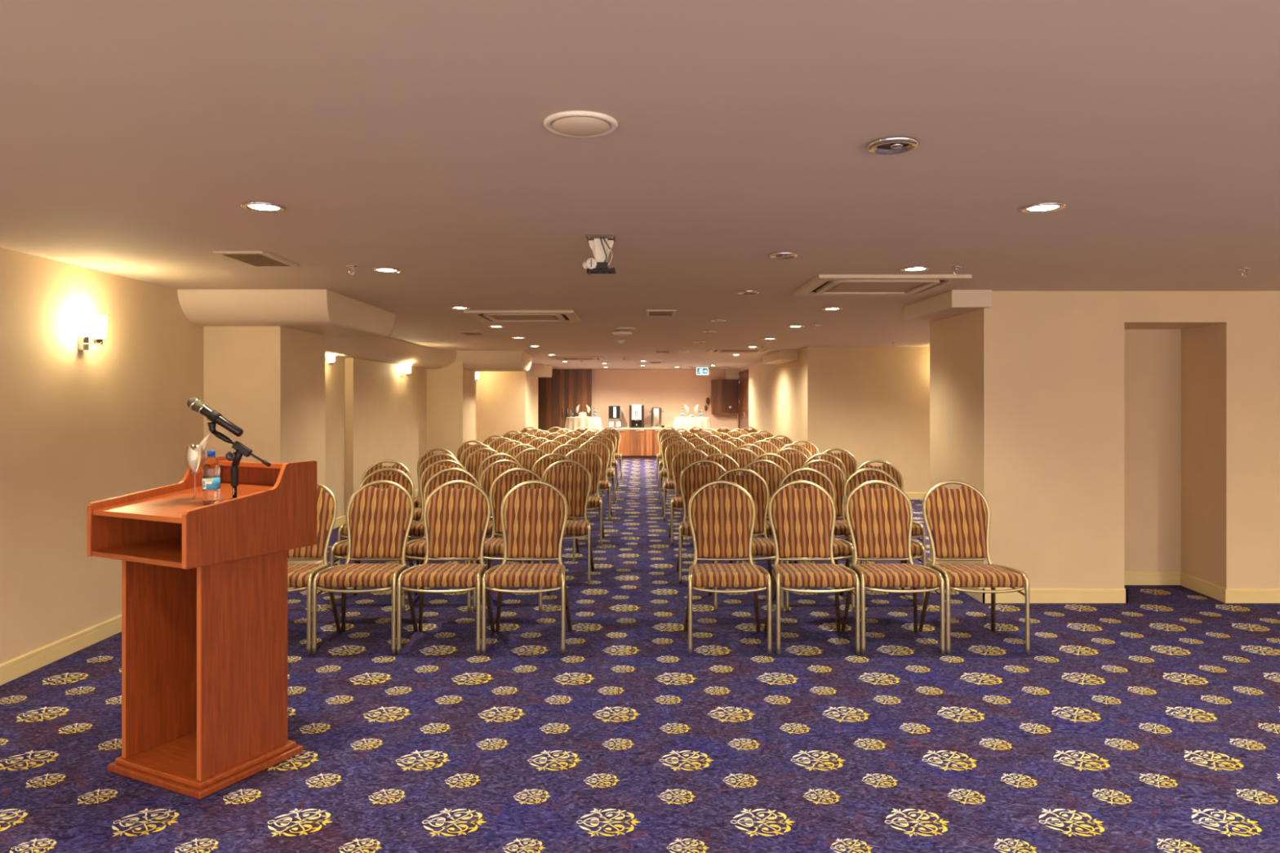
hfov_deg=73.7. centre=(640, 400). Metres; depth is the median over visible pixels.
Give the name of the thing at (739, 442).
banquet chair
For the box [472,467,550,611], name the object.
banquet chair
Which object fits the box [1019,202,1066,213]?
recessed light
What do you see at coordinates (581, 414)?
box
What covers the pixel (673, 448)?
banquet chair
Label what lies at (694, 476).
banquet chair
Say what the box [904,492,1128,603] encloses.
baseboard
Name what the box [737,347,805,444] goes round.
wall
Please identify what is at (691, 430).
banquet chair
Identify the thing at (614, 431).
banquet chair
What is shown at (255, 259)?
ceiling vent
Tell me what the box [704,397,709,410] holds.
handset
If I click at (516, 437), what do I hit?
banquet chair
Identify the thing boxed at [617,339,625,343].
smoke detector
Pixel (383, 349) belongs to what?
soffit
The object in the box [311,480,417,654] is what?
banquet chair
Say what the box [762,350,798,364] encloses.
soffit
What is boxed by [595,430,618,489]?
banquet chair
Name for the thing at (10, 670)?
baseboard
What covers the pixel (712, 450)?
banquet chair
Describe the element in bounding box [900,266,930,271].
recessed light
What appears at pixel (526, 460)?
banquet chair
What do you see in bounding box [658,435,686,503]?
banquet chair
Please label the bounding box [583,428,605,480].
banquet chair
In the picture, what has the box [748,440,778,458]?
banquet chair
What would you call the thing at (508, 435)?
banquet chair
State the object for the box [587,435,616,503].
banquet chair
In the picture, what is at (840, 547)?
banquet chair
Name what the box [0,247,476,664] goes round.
wall
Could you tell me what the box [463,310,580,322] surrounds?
air conditioner
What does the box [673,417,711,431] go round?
tablecloth
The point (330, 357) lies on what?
wall sconce
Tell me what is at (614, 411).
dispenser
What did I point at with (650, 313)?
ceiling vent
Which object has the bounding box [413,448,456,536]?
banquet chair
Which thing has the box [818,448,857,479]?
banquet chair
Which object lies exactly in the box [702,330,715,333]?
recessed light
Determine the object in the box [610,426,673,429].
countertop
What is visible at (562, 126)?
speaker grille
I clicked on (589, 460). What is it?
banquet chair
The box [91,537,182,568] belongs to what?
shelf
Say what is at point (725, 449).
banquet chair
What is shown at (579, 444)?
banquet chair
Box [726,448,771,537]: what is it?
banquet chair
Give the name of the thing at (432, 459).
banquet chair
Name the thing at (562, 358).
grille
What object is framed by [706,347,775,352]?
air conditioner
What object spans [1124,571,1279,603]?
baseboard
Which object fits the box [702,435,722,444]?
banquet chair
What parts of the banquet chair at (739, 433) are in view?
frame, backrest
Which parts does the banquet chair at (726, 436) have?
backrest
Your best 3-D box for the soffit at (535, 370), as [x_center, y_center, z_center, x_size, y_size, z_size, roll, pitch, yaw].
[-2.853,-0.680,19.450,1.495,0.260,1.700,0,0,0]
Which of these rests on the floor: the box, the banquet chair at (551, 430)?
the banquet chair at (551, 430)
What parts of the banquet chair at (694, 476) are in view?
leg, leg, seat, seat frame, frame, backrest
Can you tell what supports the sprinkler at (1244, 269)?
attached to the ceiling
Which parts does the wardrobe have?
door, door, door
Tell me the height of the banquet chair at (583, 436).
0.966 m
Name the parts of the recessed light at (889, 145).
bulb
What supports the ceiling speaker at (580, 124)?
attached to the ceiling
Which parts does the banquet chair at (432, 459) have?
seat, backrest, frame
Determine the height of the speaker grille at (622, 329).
0.023 m
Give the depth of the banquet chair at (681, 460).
9.18 m
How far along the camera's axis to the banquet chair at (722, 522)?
5.40 m
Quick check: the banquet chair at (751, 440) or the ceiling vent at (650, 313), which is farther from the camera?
the banquet chair at (751, 440)
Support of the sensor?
attached to the ceiling
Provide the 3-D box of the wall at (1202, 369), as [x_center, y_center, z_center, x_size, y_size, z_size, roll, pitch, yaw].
[5.100,0.340,6.620,3.200,2.280,0.760,0,0,0]
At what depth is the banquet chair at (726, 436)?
13.68 m
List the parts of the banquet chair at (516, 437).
backrest, frame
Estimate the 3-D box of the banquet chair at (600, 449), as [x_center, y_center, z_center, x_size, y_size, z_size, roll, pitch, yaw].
[-0.617,1.000,10.792,0.496,0.966,0.602,0,0,0]
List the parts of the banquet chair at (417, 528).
seat frame, seat, leg, backrest, frame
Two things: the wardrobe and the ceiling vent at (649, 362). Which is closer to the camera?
the ceiling vent at (649, 362)
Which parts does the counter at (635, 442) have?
door, door, door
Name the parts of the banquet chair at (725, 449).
frame, backrest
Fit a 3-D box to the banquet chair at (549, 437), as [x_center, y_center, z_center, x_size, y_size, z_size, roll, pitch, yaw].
[-1.374,1.000,13.422,0.496,0.966,0.602,0,0,0]
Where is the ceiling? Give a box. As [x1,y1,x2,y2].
[0,0,1279,369]
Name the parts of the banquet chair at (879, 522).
leg, leg, backrest, frame, seat, seat frame, leg, leg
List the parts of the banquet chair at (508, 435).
backrest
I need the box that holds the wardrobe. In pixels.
[537,368,591,432]
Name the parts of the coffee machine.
panel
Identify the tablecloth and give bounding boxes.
[564,417,602,431]
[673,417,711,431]
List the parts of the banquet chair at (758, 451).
backrest, frame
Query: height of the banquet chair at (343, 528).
0.966 m
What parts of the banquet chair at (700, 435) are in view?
backrest, frame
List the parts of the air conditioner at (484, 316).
frame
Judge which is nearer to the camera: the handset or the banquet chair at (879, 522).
the banquet chair at (879, 522)
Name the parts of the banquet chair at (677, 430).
frame, backrest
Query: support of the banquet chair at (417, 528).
on the floor
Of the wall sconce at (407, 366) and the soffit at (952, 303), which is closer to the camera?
the soffit at (952, 303)
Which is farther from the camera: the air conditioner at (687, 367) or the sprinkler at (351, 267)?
the air conditioner at (687, 367)
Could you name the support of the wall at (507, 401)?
on the floor
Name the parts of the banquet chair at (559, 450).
backrest, frame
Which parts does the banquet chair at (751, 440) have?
backrest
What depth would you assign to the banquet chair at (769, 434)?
14.62 m
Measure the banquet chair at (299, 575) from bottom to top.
0.966 m
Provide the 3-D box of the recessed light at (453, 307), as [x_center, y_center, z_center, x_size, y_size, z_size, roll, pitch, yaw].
[-1.555,-0.797,7.344,0.176,0.010,0.176,0,0,0]
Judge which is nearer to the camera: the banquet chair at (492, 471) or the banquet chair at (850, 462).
the banquet chair at (492, 471)
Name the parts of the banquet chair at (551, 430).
backrest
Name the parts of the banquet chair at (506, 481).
leg, leg, seat, seat frame, frame, backrest, leg, leg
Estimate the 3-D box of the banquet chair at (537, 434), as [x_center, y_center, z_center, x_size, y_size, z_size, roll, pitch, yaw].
[-1.678,1.000,14.372,0.496,0.966,0.602,0,0,0]
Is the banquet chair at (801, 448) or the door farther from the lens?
the door
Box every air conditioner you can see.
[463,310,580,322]
[549,356,604,359]
[685,366,729,368]
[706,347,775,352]
[792,274,971,296]
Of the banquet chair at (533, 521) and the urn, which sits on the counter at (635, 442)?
the urn
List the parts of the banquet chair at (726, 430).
backrest, frame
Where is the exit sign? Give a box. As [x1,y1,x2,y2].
[696,367,708,374]
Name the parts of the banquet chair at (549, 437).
backrest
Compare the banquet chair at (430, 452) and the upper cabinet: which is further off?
the upper cabinet
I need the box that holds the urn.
[649,407,664,427]
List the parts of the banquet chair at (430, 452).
seat, backrest, frame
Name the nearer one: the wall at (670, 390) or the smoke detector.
the smoke detector
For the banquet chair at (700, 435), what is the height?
0.966 m
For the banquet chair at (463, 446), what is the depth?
11.03 m
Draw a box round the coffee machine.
[629,404,644,427]
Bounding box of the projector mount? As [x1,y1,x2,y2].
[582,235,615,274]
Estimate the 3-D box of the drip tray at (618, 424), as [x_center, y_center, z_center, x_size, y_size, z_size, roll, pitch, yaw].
[-0.565,0.605,21.600,0.110,0.130,0.080,0,0,0]
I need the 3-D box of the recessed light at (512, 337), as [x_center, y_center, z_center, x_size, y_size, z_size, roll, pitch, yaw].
[-1.555,-0.797,10.854,0.176,0.010,0.176,0,0,0]
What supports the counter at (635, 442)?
on the floor
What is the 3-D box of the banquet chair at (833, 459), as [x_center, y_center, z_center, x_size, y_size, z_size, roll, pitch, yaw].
[1.788,1.000,8.082,0.496,0.966,0.602,0,0,0]
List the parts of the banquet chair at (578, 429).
backrest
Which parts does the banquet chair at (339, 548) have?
leg, leg, seat frame, seat, frame, backrest, leg, leg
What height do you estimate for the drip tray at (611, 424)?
0.130 m
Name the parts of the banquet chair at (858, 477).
leg, leg, backrest, frame, seat, seat frame, leg, leg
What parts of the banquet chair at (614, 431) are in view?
frame, backrest, seat, leg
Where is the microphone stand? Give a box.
[207,409,271,499]
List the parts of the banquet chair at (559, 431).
backrest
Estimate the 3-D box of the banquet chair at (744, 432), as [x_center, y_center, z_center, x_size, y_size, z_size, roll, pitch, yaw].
[1.796,1.000,15.372,0.496,0.966,0.602,0,0,0]
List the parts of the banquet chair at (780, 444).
frame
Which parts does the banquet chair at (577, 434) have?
frame, backrest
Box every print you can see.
[202,478,205,488]
[205,478,213,481]
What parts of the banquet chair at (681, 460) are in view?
leg, leg, seat, seat frame, frame, backrest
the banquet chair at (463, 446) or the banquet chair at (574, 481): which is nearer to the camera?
the banquet chair at (574, 481)
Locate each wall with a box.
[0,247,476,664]
[591,369,737,431]
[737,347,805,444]
[805,346,929,492]
[1124,291,1279,588]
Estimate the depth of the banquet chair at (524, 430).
16.60 m
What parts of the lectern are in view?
panel, plate, panel, rail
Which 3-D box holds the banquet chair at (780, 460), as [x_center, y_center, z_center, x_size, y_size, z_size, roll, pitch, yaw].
[1.258,1.000,8.082,0.496,0.966,0.602,0,0,0]
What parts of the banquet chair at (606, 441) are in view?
backrest, frame, seat, leg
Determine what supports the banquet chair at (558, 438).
on the floor
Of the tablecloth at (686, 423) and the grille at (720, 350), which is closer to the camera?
the grille at (720, 350)
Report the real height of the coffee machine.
0.595 m
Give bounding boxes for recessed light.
[240,201,287,213]
[371,267,401,272]
[449,306,470,309]
[488,325,504,327]
[511,337,525,338]
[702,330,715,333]
[710,319,726,321]
[737,289,759,294]
[763,337,776,339]
[768,251,798,258]
[787,325,804,327]
[822,307,842,310]
[866,135,919,155]
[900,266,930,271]
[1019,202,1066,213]
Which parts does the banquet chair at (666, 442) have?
leg, seat, backrest, frame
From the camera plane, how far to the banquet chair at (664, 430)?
16.55 m
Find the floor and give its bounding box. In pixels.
[0,458,1279,852]
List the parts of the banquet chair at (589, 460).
backrest, frame, seat, seat frame, leg, leg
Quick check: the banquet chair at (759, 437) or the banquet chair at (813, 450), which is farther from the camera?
the banquet chair at (759, 437)
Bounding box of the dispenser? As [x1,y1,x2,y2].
[608,405,621,427]
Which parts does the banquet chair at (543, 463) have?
frame, backrest, leg, leg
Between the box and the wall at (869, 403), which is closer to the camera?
the wall at (869, 403)
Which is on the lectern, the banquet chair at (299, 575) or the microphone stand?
the microphone stand
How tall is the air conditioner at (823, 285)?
0.029 m
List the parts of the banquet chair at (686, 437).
frame, backrest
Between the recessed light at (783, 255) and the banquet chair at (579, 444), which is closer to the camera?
the recessed light at (783, 255)
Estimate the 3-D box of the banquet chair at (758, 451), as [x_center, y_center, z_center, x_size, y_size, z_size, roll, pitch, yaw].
[1.286,1.000,9.892,0.496,0.966,0.602,0,0,0]
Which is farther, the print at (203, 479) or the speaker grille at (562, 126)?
the print at (203, 479)
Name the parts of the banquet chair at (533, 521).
leg, leg, seat frame, seat, backrest, frame, leg, leg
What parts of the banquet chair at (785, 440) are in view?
backrest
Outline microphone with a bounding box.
[186,397,243,436]
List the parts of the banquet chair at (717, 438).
frame, backrest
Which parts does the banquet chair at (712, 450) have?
backrest, frame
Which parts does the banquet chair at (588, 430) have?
backrest, frame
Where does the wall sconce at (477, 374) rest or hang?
attached to the wall at (113, 418)
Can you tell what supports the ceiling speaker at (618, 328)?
attached to the ceiling
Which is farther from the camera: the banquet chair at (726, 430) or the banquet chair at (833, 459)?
the banquet chair at (726, 430)
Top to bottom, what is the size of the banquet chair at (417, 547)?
0.966 m
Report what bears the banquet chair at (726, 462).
on the floor
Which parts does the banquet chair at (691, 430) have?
backrest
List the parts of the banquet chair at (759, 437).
backrest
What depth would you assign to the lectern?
3.43 m
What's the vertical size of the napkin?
0.160 m
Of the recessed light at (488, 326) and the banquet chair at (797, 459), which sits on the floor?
the banquet chair at (797, 459)
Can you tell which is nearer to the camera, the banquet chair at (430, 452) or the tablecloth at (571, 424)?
the banquet chair at (430, 452)
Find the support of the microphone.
attached to the microphone stand
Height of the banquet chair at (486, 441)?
0.966 m
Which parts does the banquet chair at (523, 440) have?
backrest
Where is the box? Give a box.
[578,412,586,416]
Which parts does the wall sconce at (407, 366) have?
lamp shade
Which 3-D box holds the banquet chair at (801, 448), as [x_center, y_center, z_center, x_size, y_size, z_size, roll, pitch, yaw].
[1.816,1.000,9.892,0.496,0.966,0.602,0,0,0]
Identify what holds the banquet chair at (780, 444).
on the floor
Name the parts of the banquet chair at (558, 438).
backrest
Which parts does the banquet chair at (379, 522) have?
leg, leg, seat frame, seat, frame, backrest, leg, leg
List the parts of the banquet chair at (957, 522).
leg, leg, backrest, frame, seat, seat frame, leg, leg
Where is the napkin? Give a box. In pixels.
[187,433,210,472]
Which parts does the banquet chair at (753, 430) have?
frame, backrest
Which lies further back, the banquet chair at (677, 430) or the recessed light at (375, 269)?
the banquet chair at (677, 430)
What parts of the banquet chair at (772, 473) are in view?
frame, seat frame, backrest, seat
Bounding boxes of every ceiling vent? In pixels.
[212,250,299,267]
[457,331,488,335]
[646,309,676,316]
[648,361,662,363]
[654,350,671,352]
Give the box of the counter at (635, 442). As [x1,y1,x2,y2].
[610,424,673,458]
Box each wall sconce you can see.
[77,315,106,350]
[325,354,334,365]
[400,364,411,377]
[475,372,479,381]
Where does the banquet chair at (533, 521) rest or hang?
on the floor
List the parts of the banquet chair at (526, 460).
backrest, frame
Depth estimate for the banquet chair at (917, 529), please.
7.40 m
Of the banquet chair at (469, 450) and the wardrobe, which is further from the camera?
the wardrobe
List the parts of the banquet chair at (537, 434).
backrest, frame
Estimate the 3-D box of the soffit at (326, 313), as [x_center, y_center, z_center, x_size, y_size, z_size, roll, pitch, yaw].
[-2.933,-0.689,7.015,1.335,0.243,1.730,0,0,0]
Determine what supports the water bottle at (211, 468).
on the lectern
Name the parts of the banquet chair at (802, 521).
leg, leg, backrest, frame, seat frame, seat, leg, leg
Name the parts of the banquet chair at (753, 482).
leg, leg, backrest, frame, seat frame, seat, leg, leg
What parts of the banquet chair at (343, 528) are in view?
leg, seat, backrest, frame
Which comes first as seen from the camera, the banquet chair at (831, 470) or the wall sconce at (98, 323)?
the wall sconce at (98, 323)
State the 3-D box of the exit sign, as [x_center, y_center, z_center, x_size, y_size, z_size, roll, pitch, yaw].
[1.434,-0.701,19.845,0.280,0.201,0.038,0,0,0]
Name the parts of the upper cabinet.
door, door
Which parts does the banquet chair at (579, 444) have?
backrest, frame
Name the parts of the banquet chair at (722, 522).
leg, leg, backrest, frame, seat, seat frame, leg, leg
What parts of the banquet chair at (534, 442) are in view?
backrest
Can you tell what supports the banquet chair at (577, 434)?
on the floor
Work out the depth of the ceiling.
2.71 m
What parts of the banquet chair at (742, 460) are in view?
backrest, frame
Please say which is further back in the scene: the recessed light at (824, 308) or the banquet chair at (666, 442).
the banquet chair at (666, 442)
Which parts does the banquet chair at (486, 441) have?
backrest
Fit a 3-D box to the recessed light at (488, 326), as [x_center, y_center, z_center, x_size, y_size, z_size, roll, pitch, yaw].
[-1.555,-0.797,9.191,0.176,0.010,0.176,0,0,0]
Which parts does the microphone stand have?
knob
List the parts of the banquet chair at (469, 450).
backrest, frame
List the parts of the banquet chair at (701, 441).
frame, backrest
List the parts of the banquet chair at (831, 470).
backrest, frame, seat, seat frame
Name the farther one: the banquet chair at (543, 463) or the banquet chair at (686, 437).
the banquet chair at (686, 437)
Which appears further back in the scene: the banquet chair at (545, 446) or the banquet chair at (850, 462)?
the banquet chair at (545, 446)
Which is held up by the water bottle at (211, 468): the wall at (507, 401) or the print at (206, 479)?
the print at (206, 479)
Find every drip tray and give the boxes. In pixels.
[608,422,613,426]
[616,422,620,426]
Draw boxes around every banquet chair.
[287,481,341,654]
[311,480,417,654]
[329,467,417,611]
[337,459,413,566]
[396,480,495,654]
[400,459,471,565]
[401,467,481,611]
[412,453,461,562]
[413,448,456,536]
[455,440,484,462]
[460,444,492,520]
[464,448,503,537]
[464,459,530,563]
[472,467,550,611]
[477,453,520,562]
[481,435,506,445]
[481,480,572,654]
[488,437,515,450]
[496,440,526,458]
[502,430,523,439]
[502,448,551,537]
[505,444,537,457]
[510,432,533,443]
[515,435,542,444]
[520,426,537,435]
[524,428,545,435]
[524,453,579,562]
[525,437,554,448]
[530,459,594,583]
[532,430,553,440]
[537,440,566,453]
[542,432,566,441]
[545,426,564,435]
[550,444,588,521]
[552,435,576,444]
[553,428,573,435]
[563,430,582,438]
[564,437,594,511]
[565,448,604,545]
[573,426,591,434]
[575,432,603,496]
[579,440,612,520]
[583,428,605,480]
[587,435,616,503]
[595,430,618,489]
[600,426,622,479]
[656,426,675,479]
[657,430,681,489]
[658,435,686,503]
[662,440,694,520]
[668,428,692,480]
[668,448,706,545]
[673,432,700,493]
[675,459,738,583]
[679,437,708,511]
[683,480,771,654]
[685,444,723,520]
[688,426,703,433]
[693,453,749,562]
[694,430,713,438]
[700,428,720,435]
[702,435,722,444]
[708,440,737,457]
[708,467,783,611]
[710,432,733,441]
[715,426,731,435]
[720,437,748,448]
[724,430,744,439]
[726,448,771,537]
[731,428,748,435]
[733,435,759,446]
[735,459,801,563]
[736,444,768,520]
[739,426,758,435]
[743,432,765,440]
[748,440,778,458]
[751,453,803,562]
[753,430,774,440]
[758,437,786,449]
[764,480,860,654]
[767,448,808,537]
[768,435,793,444]
[774,467,855,611]
[777,444,811,458]
[788,440,819,457]
[794,459,863,568]
[802,453,848,562]
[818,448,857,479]
[840,467,926,611]
[840,480,944,654]
[850,459,925,568]
[918,480,1030,654]
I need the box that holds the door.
[737,368,748,431]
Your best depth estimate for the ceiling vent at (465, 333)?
10.08 m
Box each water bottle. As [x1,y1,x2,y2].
[202,450,220,503]
[592,408,595,417]
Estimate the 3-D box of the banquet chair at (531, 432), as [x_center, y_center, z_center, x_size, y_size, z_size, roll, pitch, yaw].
[-1.932,1.000,15.372,0.496,0.966,0.602,0,0,0]
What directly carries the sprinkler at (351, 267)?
attached to the ceiling
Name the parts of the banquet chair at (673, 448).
leg, leg, seat, backrest, frame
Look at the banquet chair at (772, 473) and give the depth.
7.40 m
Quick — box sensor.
[622,356,632,360]
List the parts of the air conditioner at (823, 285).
frame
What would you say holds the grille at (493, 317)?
attached to the air conditioner at (484, 316)
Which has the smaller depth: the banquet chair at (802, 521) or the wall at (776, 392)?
the banquet chair at (802, 521)
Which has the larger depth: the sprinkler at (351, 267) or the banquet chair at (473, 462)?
the banquet chair at (473, 462)
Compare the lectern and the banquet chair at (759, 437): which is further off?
the banquet chair at (759, 437)
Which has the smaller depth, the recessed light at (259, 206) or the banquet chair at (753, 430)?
the recessed light at (259, 206)
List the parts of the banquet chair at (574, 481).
backrest, frame, seat frame, seat, leg, leg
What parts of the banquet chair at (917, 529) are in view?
frame, backrest, seat frame, seat, leg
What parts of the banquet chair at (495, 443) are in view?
frame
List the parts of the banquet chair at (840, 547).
leg, frame, backrest, seat frame, seat, leg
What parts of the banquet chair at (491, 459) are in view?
backrest, frame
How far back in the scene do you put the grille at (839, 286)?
5.89 m
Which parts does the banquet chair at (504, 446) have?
frame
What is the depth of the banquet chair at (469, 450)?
10.13 m
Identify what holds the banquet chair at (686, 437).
on the floor
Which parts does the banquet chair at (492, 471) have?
seat, frame, backrest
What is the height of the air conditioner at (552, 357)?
0.029 m
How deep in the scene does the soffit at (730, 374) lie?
21.55 m
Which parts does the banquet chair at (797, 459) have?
frame, backrest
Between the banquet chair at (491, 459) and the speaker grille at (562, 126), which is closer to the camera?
the speaker grille at (562, 126)
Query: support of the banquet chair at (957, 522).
on the floor
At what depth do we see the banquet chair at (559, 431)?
15.63 m
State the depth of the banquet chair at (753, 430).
16.60 m
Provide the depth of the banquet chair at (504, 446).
11.04 m
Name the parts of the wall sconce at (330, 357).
lamp shade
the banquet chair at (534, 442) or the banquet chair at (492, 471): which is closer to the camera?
the banquet chair at (492, 471)
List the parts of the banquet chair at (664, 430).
leg, backrest, frame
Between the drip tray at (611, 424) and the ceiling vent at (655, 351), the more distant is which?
the drip tray at (611, 424)
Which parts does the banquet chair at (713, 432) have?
backrest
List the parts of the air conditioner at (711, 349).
frame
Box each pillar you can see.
[203,326,325,563]
[426,361,475,456]
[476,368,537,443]
[929,291,1124,588]
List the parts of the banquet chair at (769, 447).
frame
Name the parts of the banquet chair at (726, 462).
backrest, frame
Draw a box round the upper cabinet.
[711,379,737,413]
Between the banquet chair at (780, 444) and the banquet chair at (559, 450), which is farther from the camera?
the banquet chair at (780, 444)
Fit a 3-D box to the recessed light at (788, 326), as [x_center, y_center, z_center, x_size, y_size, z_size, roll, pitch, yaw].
[1.665,-0.797,9.180,0.176,0.010,0.176,0,0,0]
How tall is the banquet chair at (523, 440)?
0.966 m
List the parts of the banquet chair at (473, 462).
backrest, frame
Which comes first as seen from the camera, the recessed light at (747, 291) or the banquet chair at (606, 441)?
the recessed light at (747, 291)
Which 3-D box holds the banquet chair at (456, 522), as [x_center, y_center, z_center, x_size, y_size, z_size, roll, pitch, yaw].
[-1.179,1.000,5.252,0.496,0.966,0.602,0,0,0]
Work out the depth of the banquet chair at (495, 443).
11.87 m
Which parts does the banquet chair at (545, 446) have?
backrest, frame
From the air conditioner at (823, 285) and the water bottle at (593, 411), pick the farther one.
the water bottle at (593, 411)
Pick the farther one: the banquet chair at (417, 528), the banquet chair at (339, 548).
the banquet chair at (417, 528)
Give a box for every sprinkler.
[345,265,357,274]
[950,266,962,275]
[1237,267,1251,276]
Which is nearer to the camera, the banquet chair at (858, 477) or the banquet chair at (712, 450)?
the banquet chair at (858, 477)
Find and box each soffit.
[177,289,395,337]
[325,337,532,371]
[529,364,552,377]
[724,368,739,379]
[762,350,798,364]
[902,289,991,321]
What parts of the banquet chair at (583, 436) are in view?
backrest, frame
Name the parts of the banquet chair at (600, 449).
backrest, frame, seat, leg, leg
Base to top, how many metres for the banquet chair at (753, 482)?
0.966 m
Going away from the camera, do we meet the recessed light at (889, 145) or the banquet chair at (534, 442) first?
the recessed light at (889, 145)
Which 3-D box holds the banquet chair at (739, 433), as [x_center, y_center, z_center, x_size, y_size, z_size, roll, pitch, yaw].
[1.603,1.000,14.372,0.496,0.966,0.602,0,0,0]
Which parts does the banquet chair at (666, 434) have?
leg, frame, backrest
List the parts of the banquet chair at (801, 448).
backrest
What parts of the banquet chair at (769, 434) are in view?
frame, backrest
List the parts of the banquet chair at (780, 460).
frame, backrest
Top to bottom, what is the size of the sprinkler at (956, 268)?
0.052 m
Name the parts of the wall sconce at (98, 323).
arm, lamp shade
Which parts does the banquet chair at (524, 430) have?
frame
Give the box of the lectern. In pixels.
[86,456,316,799]
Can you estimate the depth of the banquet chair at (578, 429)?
16.60 m
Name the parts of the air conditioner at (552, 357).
frame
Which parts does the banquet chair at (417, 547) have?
leg, seat, leg, seat frame, backrest, frame, leg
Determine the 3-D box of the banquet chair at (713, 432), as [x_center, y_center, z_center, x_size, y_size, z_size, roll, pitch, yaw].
[1.263,1.000,15.372,0.496,0.966,0.602,0,0,0]
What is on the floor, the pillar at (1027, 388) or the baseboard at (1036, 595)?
the pillar at (1027, 388)
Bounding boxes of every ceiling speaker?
[543,111,617,137]
[616,327,635,330]
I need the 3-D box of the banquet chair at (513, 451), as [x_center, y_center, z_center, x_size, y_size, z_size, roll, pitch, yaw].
[-1.395,1.000,9.892,0.496,0.966,0.602,0,0,0]
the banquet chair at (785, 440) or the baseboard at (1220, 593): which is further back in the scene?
the banquet chair at (785, 440)
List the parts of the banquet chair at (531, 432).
backrest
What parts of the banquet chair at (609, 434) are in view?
backrest, frame, seat, leg, leg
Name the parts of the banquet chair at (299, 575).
seat frame, seat, backrest, frame, leg, leg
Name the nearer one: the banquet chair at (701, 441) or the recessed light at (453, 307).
the recessed light at (453, 307)
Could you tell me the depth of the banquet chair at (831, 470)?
7.37 m
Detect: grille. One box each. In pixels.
[491,315,559,319]
[551,116,610,136]
[562,358,593,359]
[619,328,633,330]
[720,350,758,351]
[825,282,928,292]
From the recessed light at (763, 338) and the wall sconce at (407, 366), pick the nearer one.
the recessed light at (763, 338)
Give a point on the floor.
(1150, 722)
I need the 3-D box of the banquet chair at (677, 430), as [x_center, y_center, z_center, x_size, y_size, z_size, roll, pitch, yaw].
[0.745,1.000,15.372,0.496,0.966,0.602,0,0,0]
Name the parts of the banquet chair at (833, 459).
frame, backrest, seat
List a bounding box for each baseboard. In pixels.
[0,489,417,685]
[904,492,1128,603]
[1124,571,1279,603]
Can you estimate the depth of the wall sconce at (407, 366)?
12.23 m
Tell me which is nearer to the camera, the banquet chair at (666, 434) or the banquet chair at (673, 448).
the banquet chair at (673, 448)
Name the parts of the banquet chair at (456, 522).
leg, leg, seat, seat frame, frame, backrest, leg, leg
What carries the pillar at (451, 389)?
on the floor
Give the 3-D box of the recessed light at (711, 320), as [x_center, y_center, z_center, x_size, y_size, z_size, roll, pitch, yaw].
[0.770,-0.793,8.467,0.158,0.018,0.158,0,0,0]
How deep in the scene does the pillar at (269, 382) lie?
6.52 m

